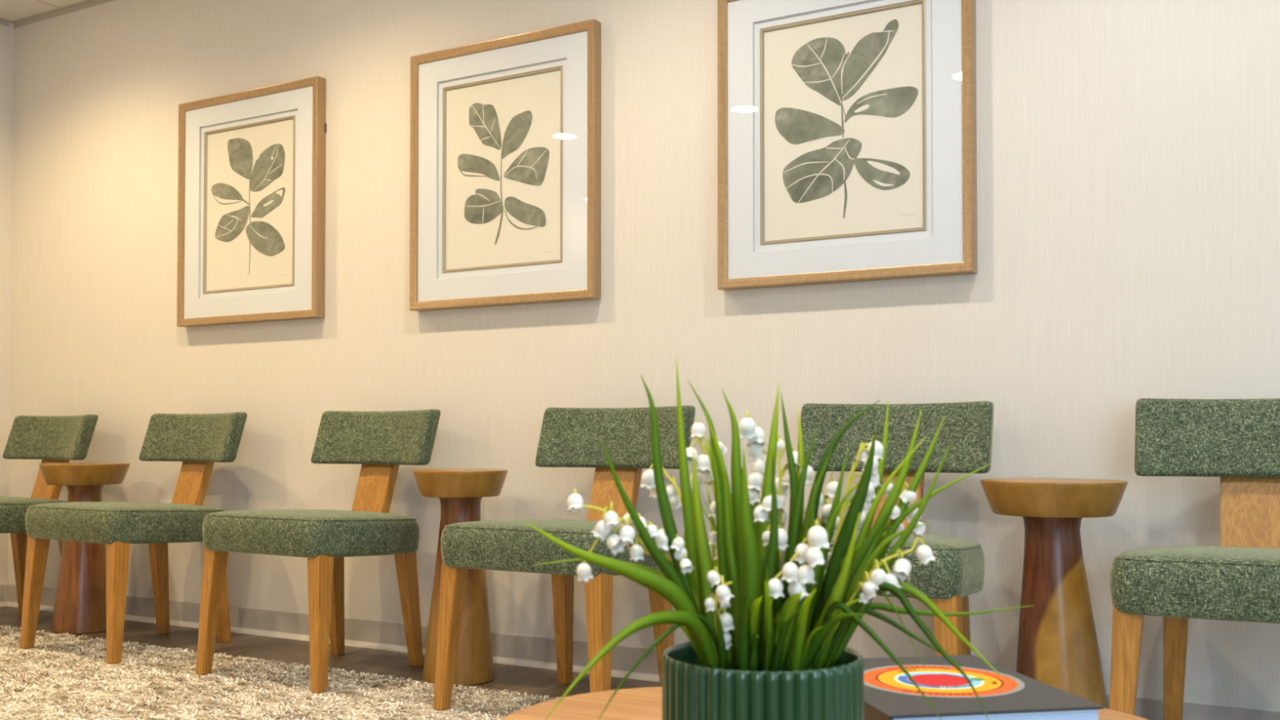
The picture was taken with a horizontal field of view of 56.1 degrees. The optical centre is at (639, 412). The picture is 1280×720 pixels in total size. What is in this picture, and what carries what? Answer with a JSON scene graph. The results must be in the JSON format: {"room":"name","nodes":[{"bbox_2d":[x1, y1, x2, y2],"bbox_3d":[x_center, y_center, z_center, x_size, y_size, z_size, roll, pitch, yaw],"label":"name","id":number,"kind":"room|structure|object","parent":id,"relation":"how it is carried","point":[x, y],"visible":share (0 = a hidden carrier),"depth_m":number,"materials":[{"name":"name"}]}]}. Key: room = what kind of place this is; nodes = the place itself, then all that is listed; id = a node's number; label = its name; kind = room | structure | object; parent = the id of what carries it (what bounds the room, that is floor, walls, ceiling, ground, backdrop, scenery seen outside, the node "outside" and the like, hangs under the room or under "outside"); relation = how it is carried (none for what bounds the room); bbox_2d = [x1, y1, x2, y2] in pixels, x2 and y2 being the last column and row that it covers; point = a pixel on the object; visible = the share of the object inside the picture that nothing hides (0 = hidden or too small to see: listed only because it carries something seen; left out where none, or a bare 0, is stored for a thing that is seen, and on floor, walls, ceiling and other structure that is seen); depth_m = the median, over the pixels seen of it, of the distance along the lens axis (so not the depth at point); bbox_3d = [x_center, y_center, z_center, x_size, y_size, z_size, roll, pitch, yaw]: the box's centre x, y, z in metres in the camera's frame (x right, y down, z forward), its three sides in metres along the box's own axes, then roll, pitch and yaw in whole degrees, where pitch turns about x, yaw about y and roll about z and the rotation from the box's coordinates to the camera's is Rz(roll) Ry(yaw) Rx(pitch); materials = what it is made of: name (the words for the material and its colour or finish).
{"room":"hospital interior","nodes":[
{"label":"hospital interior","id":0,"kind":"room"},
{"bbox_2d":[0,22,13,603],"bbox_3d":[-4.108,-0.478,2.865,0.100,2.515,5.400,-1,-1,30],"label":"wall","id":1,"kind":"structure","parent":0,"point":[6,33],"depth_m":5.16,"materials":[{"name":"beige paint"}]},
{"bbox_2d":[0,584,6,606],"bbox_3d":[-4.062,0.732,2.804,0.016,0.093,5.384,-1,-1,30],"label":"baseboard","id":2,"kind":"structure","parent":1,"relation":"attached to","point":[2,603],"depth_m":5.12,"materials":[{"name":"grey plastic"}]},
{"bbox_2d":[0,17,12,26],"bbox_3d":[-4.061,-1.725,2.851,0.022,0.022,5.378,-1,-1,30],"label":"trim","id":3,"kind":"structure","parent":1,"relation":"attached to","point":[4,22],"depth_m":5.16,"materials":[{"name":"beige"}]},
{"bbox_2d":[0,0,84,21],"bbox_3d":[-0.456,-1.829,0.784,8.535,0.100,5.600,-1,-1,30],"label":"ceiling","id":4,"kind":"structure","parent":0,"point":[10,10],"depth_m":5.00,"materials":[{"name":"paint"}]},
{"bbox_2d":[0,605,660,699],"bbox_3d":[-0.456,0.785,0.730,8.535,0.100,5.600,-1,-1,30],"label":"floor","id":5,"kind":"structure","parent":0,"point":[508,677],"depth_m":3.94,"materials":[{"name":"wood"}]},
{"bbox_2d":[38,462,129,634],"bbox_3d":[-2.080,0.502,4.488,0.310,0.624,0.305,0,-1,7],"label":"pedestal side table","id":6,"kind":"object","parent":5,"relation":"on","point":[80,602],"visible":0.88,"depth_m":4.41,"materials":[{"name":"brown wood"}]},
{"bbox_2d":[0,624,561,719],"bbox_3d":[-1.045,0.760,2.252,5.593,0.015,2.647,-1,-1,30],"label":"area rug","id":7,"kind":"object","parent":5,"relation":"on","point":[66,677],"visible":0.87,"depth_m":3.36,"materials":[{"name":"beige carpet"}]},
{"bbox_2d":[0,414,97,617],"bbox_3d":[-2.437,0.411,4.569,0.525,0.810,0.581,-1,-1,32],"label":"chair","id":8,"kind":"object","parent":7,"relation":"on","point":[64,438],"visible":0.76,"depth_m":4.73,"materials":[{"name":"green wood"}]},
{"bbox_2d":[19,412,247,663],"bbox_3d":[-1.722,0.402,4.156,0.525,0.810,0.581,-1,-1,33],"label":"chair","id":9,"kind":"object","parent":7,"relation":"on","point":[199,441],"visible":0.93,"depth_m":4.05,"materials":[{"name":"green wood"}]},
{"bbox_2d":[195,408,440,693],"bbox_3d":[-0.965,0.393,3.719,0.525,0.810,0.581,-1,-1,32],"label":"chair","id":10,"kind":"object","parent":7,"relation":"on","point":[380,442],"visible":1,"depth_m":3.62,"materials":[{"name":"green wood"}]},
{"bbox_2d":[433,404,695,711],"bbox_3d":[-0.173,0.383,3.262,0.525,0.810,0.581,-1,-1,30],"label":"chair","id":11,"kind":"object","parent":7,"relation":"on","point":[570,437],"visible":0.66,"depth_m":3.15,"materials":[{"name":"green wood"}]},
{"bbox_2d":[500,686,1148,719],"bbox_3d":[0.144,0.523,1.059,0.700,0.421,0.780,-1,-1,30],"label":"coffee table","id":12,"kind":"object","parent":7,"relation":"on","point":[642,703],"visible":0.38,"depth_m":1.28,"materials":[{"name":"brown wood"}]},
{"bbox_2d":[524,355,1034,719],"bbox_3d":[0.120,0.133,0.972,0.421,0.355,0.233,0,-1,-4],"label":"potted plant","id":13,"kind":"object","parent":12,"relation":"on","point":[762,646],"visible":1,"depth_m":0.93,"materials":[{"name":"green plant"}]},
{"bbox_2d":[862,654,1102,719],"bbox_3d":[0.303,0.295,1.228,0.210,0.041,0.270,0,-1,-10],"label":"book","id":14,"kind":"object","parent":12,"relation":"on","point":[889,694],"visible":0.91,"depth_m":1.17,"materials":[{"name":"grey paper"}]},
{"bbox_2d":[780,400,994,655],"bbox_3d":[0.552,0.375,2.843,0.525,0.810,0.581,-1,-1,26],"label":"chair","id":15,"kind":"object","parent":7,"relation":"on","point":[957,573],"visible":0.44,"depth_m":2.95,"materials":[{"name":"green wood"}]},
{"bbox_2d":[1109,398,1279,719],"bbox_3d":[1.254,0.366,2.438,0.525,0.810,0.581,-1,-1,27],"label":"chair","id":16,"kind":"object","parent":7,"relation":"on","point":[1237,442],"visible":1,"depth_m":2.60,"materials":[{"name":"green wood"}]},
{"bbox_2d":[413,468,507,686],"bbox_3d":[-0.536,0.483,3.585,0.283,0.624,0.285,1,-1,-33],"label":"pedestal side table","id":17,"kind":"object","parent":5,"relation":"on","point":[460,492],"visible":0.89,"depth_m":3.51,"materials":[{"name":"brown wood"}]},
{"bbox_2d":[980,478,1128,709],"bbox_3d":[0.940,0.465,2.726,0.317,0.624,0.310,-1,-1,30],"label":"pedestal side table","id":18,"kind":"object","parent":5,"relation":"on","point":[1058,647],"visible":0.95,"depth_m":2.66,"materials":[{"name":"brown wood"}]},
{"bbox_2d":[8,0,1279,711],"bbox_3d":[0.919,-0.472,3.138,8.535,2.515,0.100,-1,-1,30],"label":"wall","id":19,"kind":"structure","parent":0,"point":[1128,151],"depth_m":3.58,"materials":[{"name":"paint"}]},
{"bbox_2d":[9,0,114,28],"bbox_3d":[0.889,-1.719,3.111,8.335,0.022,0.022,-1,-1,30],"label":"trim","id":20,"kind":"structure","parent":19,"relation":"attached to","point":[82,5],"depth_m":5.04,"materials":[{"name":"beige"}]},
{"bbox_2d":[160,499,172,503],"bbox_3d":[-1.834,0.397,4.647,0.070,0.115,0.009,-1,-1,30],"label":"wall outlet","id":21,"kind":"object","parent":19,"relation":"attached to","point":[162,500],"visible":0.09,"depth_m":4.64,"materials":[{"name":"white plastic"}]},
{"bbox_2d":[177,75,326,327],"bbox_3d":[-1.441,-0.757,4.423,0.730,0.852,0.045,-1,-1,30],"label":"framed print","id":22,"kind":"object","parent":19,"relation":"attached to","point":[251,234],"visible":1,"depth_m":4.41,"materials":[{"name":"white paper"}]},
{"bbox_2d":[409,18,600,311],"bbox_3d":[-0.444,-0.770,3.847,0.727,0.852,0.044,-1,-1,30],"label":"framed print","id":23,"kind":"object","parent":19,"relation":"attached to","point":[505,132],"visible":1,"depth_m":3.83,"materials":[{"name":"white paper"}]},
{"bbox_2d":[5,583,1279,719],"bbox_3d":[0.890,0.738,3.062,8.335,0.093,0.016,-1,-1,30],"label":"baseboard","id":24,"kind":"structure","parent":19,"relation":"attached to","point":[507,649],"depth_m":4.04,"materials":[{"name":"grey plastic"}]},
{"bbox_2d":[717,0,977,290],"bbox_3d":[0.547,-0.782,3.275,0.727,0.852,0.044,-1,-1,30],"label":"framed print","id":25,"kind":"object","parent":19,"relation":"attached to","point":[846,129],"visible":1,"depth_m":3.27,"materials":[{"name":"white paper"}]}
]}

